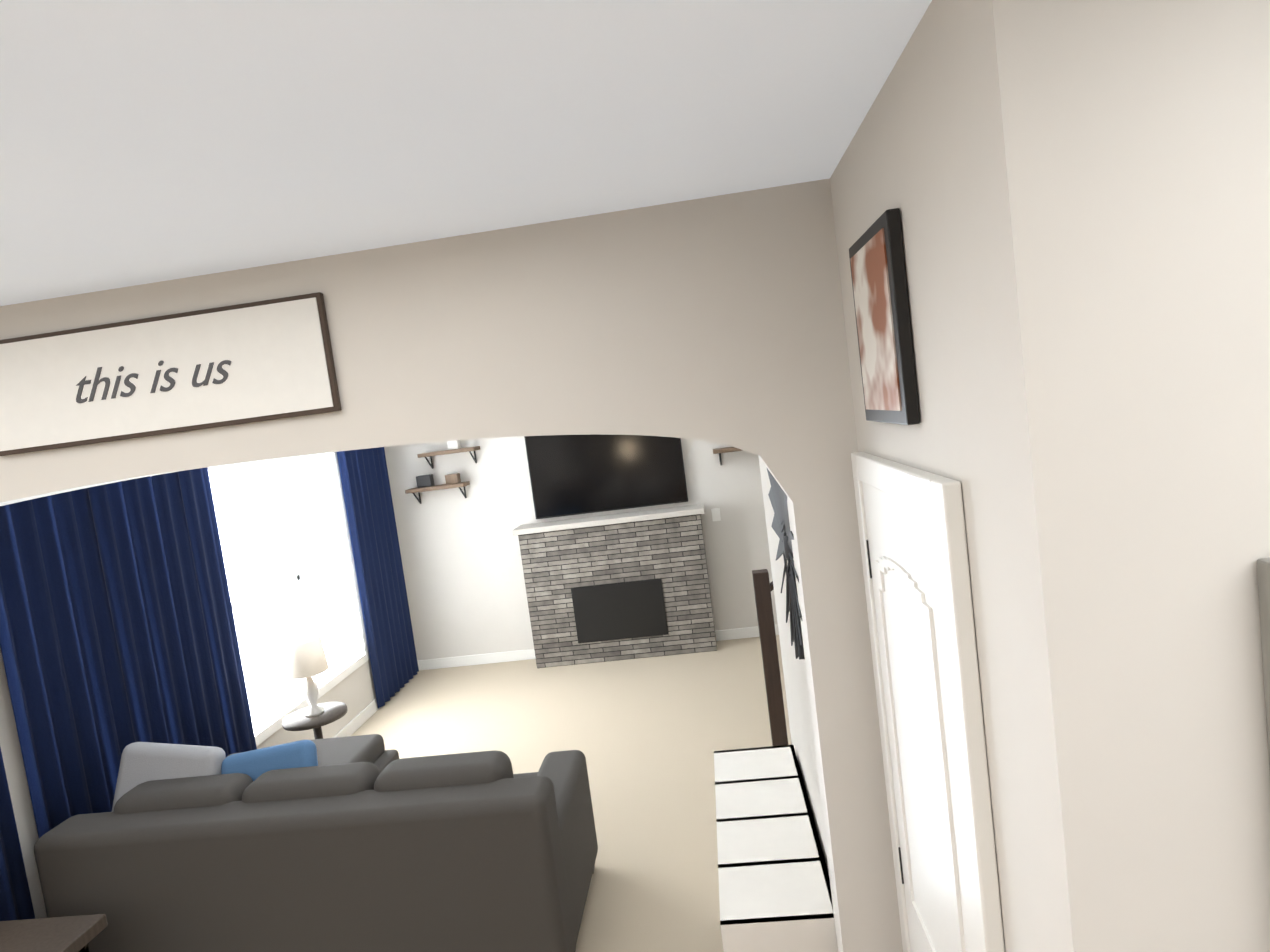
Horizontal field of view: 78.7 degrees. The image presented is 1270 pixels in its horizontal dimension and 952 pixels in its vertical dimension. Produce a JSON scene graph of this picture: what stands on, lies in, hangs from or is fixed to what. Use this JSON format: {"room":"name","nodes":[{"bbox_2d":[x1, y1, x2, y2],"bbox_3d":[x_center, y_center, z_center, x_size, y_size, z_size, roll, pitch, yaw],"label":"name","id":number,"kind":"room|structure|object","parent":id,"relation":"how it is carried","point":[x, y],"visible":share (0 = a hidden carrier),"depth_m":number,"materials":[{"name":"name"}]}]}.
{"room":"dining room","nodes":[
{"label":"dining room","id":0,"kind":"room"},
{"bbox_2d":[0,0,931,305],"bbox_3d":[0.520,-0.635,0.407,8.050,0.080,14.000,-7,5,5],"label":"ceiling","id":1,"kind":"structure","parent":0,"point":[150,140],"depth_m":1.20,"materials":[{"name":"paint"}]},
{"bbox_2d":[351,635,791,951],"bbox_3d":[0.133,1.878,4.887,5.570,0.050,5.450,-7,5,5],"label":"floor","id":2,"kind":"structure","parent":0,"point":[648,736],"depth_m":5.45,"materials":[{"name":"beige carpet"}]},
{"bbox_2d":[0,914,107,951],"bbox_3d":[-2.223,1.998,2.735,0.605,0.670,0.360,-7,5,5],"label":"console table","id":3,"kind":"object","parent":2,"relation":"on","point":[69,934],"visible":1,"depth_m":2.78,"materials":[{"name":"brown wood"}]},
{"bbox_2d":[282,634,347,738],"bbox_3d":[-2.095,1.587,5.074,0.400,1.061,0.400,-7,5,5],"label":"table lamp","id":4,"kind":"object","parent":2,"relation":"on","point":[305,656],"visible":0.83,"depth_m":4.99,"materials":[{"name":"white ceramic"}]},
{"bbox_2d":[34,734,597,951],"bbox_3d":[-1.303,1.597,3.884,2.150,1.038,1.650,-7,5,5],"label":"sofa","id":5,"kind":"object","parent":2,"relation":"on","point":[364,843],"visible":0.98,"depth_m":3.09,"materials":[{"name":"grey fabric"}]},
{"bbox_2d":[512,504,716,667],"bbox_3d":[-0.156,1.028,7.203,1.760,1.320,0.335,-7,5,5],"label":"fireplace","id":6,"kind":"object","parent":2,"relation":"on","point":[620,586],"visible":1,"depth_m":7.07,"materials":[{"name":"stone"}]},
{"bbox_2d":[752,569,791,745],"bbox_3d":[1.656,0.530,3.954,2.040,2.380,0.950,-7,5,5],"label":"bookcase","id":7,"kind":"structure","parent":2,"relation":"on","point":[763,587],"depth_m":4.46,"materials":[{"name":"wood"}]},
{"bbox_2d":[714,744,837,951],"bbox_3d":[0.509,1.595,2.797,0.340,0.760,1.120,-7,5,5],"label":"stairs","id":8,"kind":"structure","parent":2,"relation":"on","point":[774,888],"depth_m":2.51,"materials":[{"name":"white wood"}]},
{"bbox_2d":[0,0,1269,951],"bbox_3d":[0.716,0.765,0.422,8.060,2.740,13.860,-7,5,5],"label":"wall","id":9,"kind":"structure","parent":0,"point":[1077,192],"depth_m":1.05,"materials":[{"name":"paint"}]},
{"bbox_2d":[0,292,341,455],"bbox_3d":[-1.248,-0.258,2.011,0.960,0.300,0.024,-7,5,5],"label":"sign","id":10,"kind":"object","parent":9,"relation":"attached to","point":[259,361],"visible":1,"depth_m":2.00,"materials":[{"name":"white wood"}]},
{"bbox_2d":[208,452,368,746],"bbox_3d":[-2.458,0.733,5.629,0.019,1.850,1.800,-7,5,5],"label":"living room window","id":11,"kind":"structure","parent":9,"relation":"in","point":[282,523],"depth_m":5.47,"materials":[{"name":"white glass"}]},
{"bbox_2d":[405,440,479,503],"bbox_3d":[-1.813,-0.047,7.314,0.720,0.582,0.198,-7,5,5],"label":"shelf","id":12,"kind":"object","parent":9,"relation":"attached to","point":[425,483],"visible":0.88,"depth_m":7.27,"materials":[{"name":"brown wood"}]},
{"bbox_2d":[333,624,778,737],"bbox_3d":[0.884,2.070,0.532,7.800,0.100,13.600,-7,5,5],"label":"baseboard","id":13,"kind":"structure","parent":9,"relation":"attached to","point":[360,719],"depth_m":7.51,"materials":[{"name":"white wood"}]},
{"bbox_2d":[524,434,687,518],"bbox_3d":[-0.271,-0.078,7.237,1.450,0.810,0.058,-7,5,5],"label":"tv","id":14,"kind":"object","parent":9,"relation":"attached to","point":[578,474],"visible":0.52,"depth_m":7.21,"materials":[{"name":"black plastic"}]},
{"bbox_2d":[711,508,720,520],"bbox_3d":[0.758,0.362,7.230,0.080,0.120,0.008,-7,5,5],"label":"switch plate","id":15,"kind":"object","parent":9,"relation":"attached to","point":[716,515],"visible":1,"depth_m":7.22,"materials":[{"name":"white plastic"}]},
{"bbox_2d":[713,447,741,464],"bbox_3d":[1.098,-0.434,7.029,0.820,0.612,0.198,-7,5,5],"label":"shelf","id":16,"kind":"object","parent":9,"relation":"attached to","point":[723,450],"visible":0.1,"depth_m":6.98,"materials":[{"name":"brown wood"}]},
{"bbox_2d":[767,468,804,659],"bbox_3d":[0.459,0.214,2.328,0.035,0.660,0.667,-7,5,5],"label":"art","id":17,"kind":"object","parent":9,"relation":"attached to","point":[777,495],"visible":0.54,"depth_m":2.32,"materials":[{"name":"metal"}]},
{"bbox_2d":[849,208,919,424],"bbox_3d":[0.462,-0.280,1.459,0.026,0.360,0.330,-7,5,5],"label":"framed picture","id":18,"kind":"object","parent":9,"relation":"attached to","point":[881,304],"visible":1,"depth_m":1.37},
{"bbox_2d":[851,452,1004,951],"bbox_3d":[0.596,1.013,1.575,0.095,2.090,0.700,-7,5,5],"label":"door","id":19,"kind":"structure","parent":9,"relation":"attached to","point":[913,542],"depth_m":1.41,"materials":[{"name":"white wood"}]},
{"bbox_2d":[1257,557,1269,769],"bbox_3d":[1.321,0.420,0.834,1.160,0.800,0.033,-7,5,5],"label":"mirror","id":20,"kind":"object","parent":9,"relation":"attached to","point":[1263,570],"visible":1,"depth_m":0.87,"materials":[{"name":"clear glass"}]},
{"bbox_3d":[-2.611,-0.201,4.873,0.085,0.020,5.050,-7,5,5],"label":"curtain rod","id":21,"kind":"object","parent":9,"relation":"attached to","visible":0},
{"bbox_2d":[0,747,34,920],"bbox_3d":[-2.643,1.178,2.839,0.041,2.340,0.690,-7,5,5],"label":"curtain","id":22,"kind":"object","parent":21,"relation":"hanging from","point":[15,900],"visible":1,"depth_m":3.19,"materials":[{"name":"blue fabric"}]},
{"bbox_2d":[0,467,256,837],"bbox_3d":[-2.541,1.064,4.045,0.041,2.340,1.540,-7,5,5],"label":"curtain","id":23,"kind":"object","parent":21,"relation":"hanging from","point":[118,633],"visible":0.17,"depth_m":3.84,"materials":[{"name":"blue fabric"}]},
{"bbox_2d":[337,447,418,708],"bbox_3d":[-2.291,0.786,6.971,0.041,2.340,0.920,-7,5,5],"label":"curtain","id":24,"kind":"object","parent":21,"relation":"hanging from","point":[364,475],"visible":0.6,"depth_m":6.90,"materials":[{"name":"blue fabric"}]}
]}

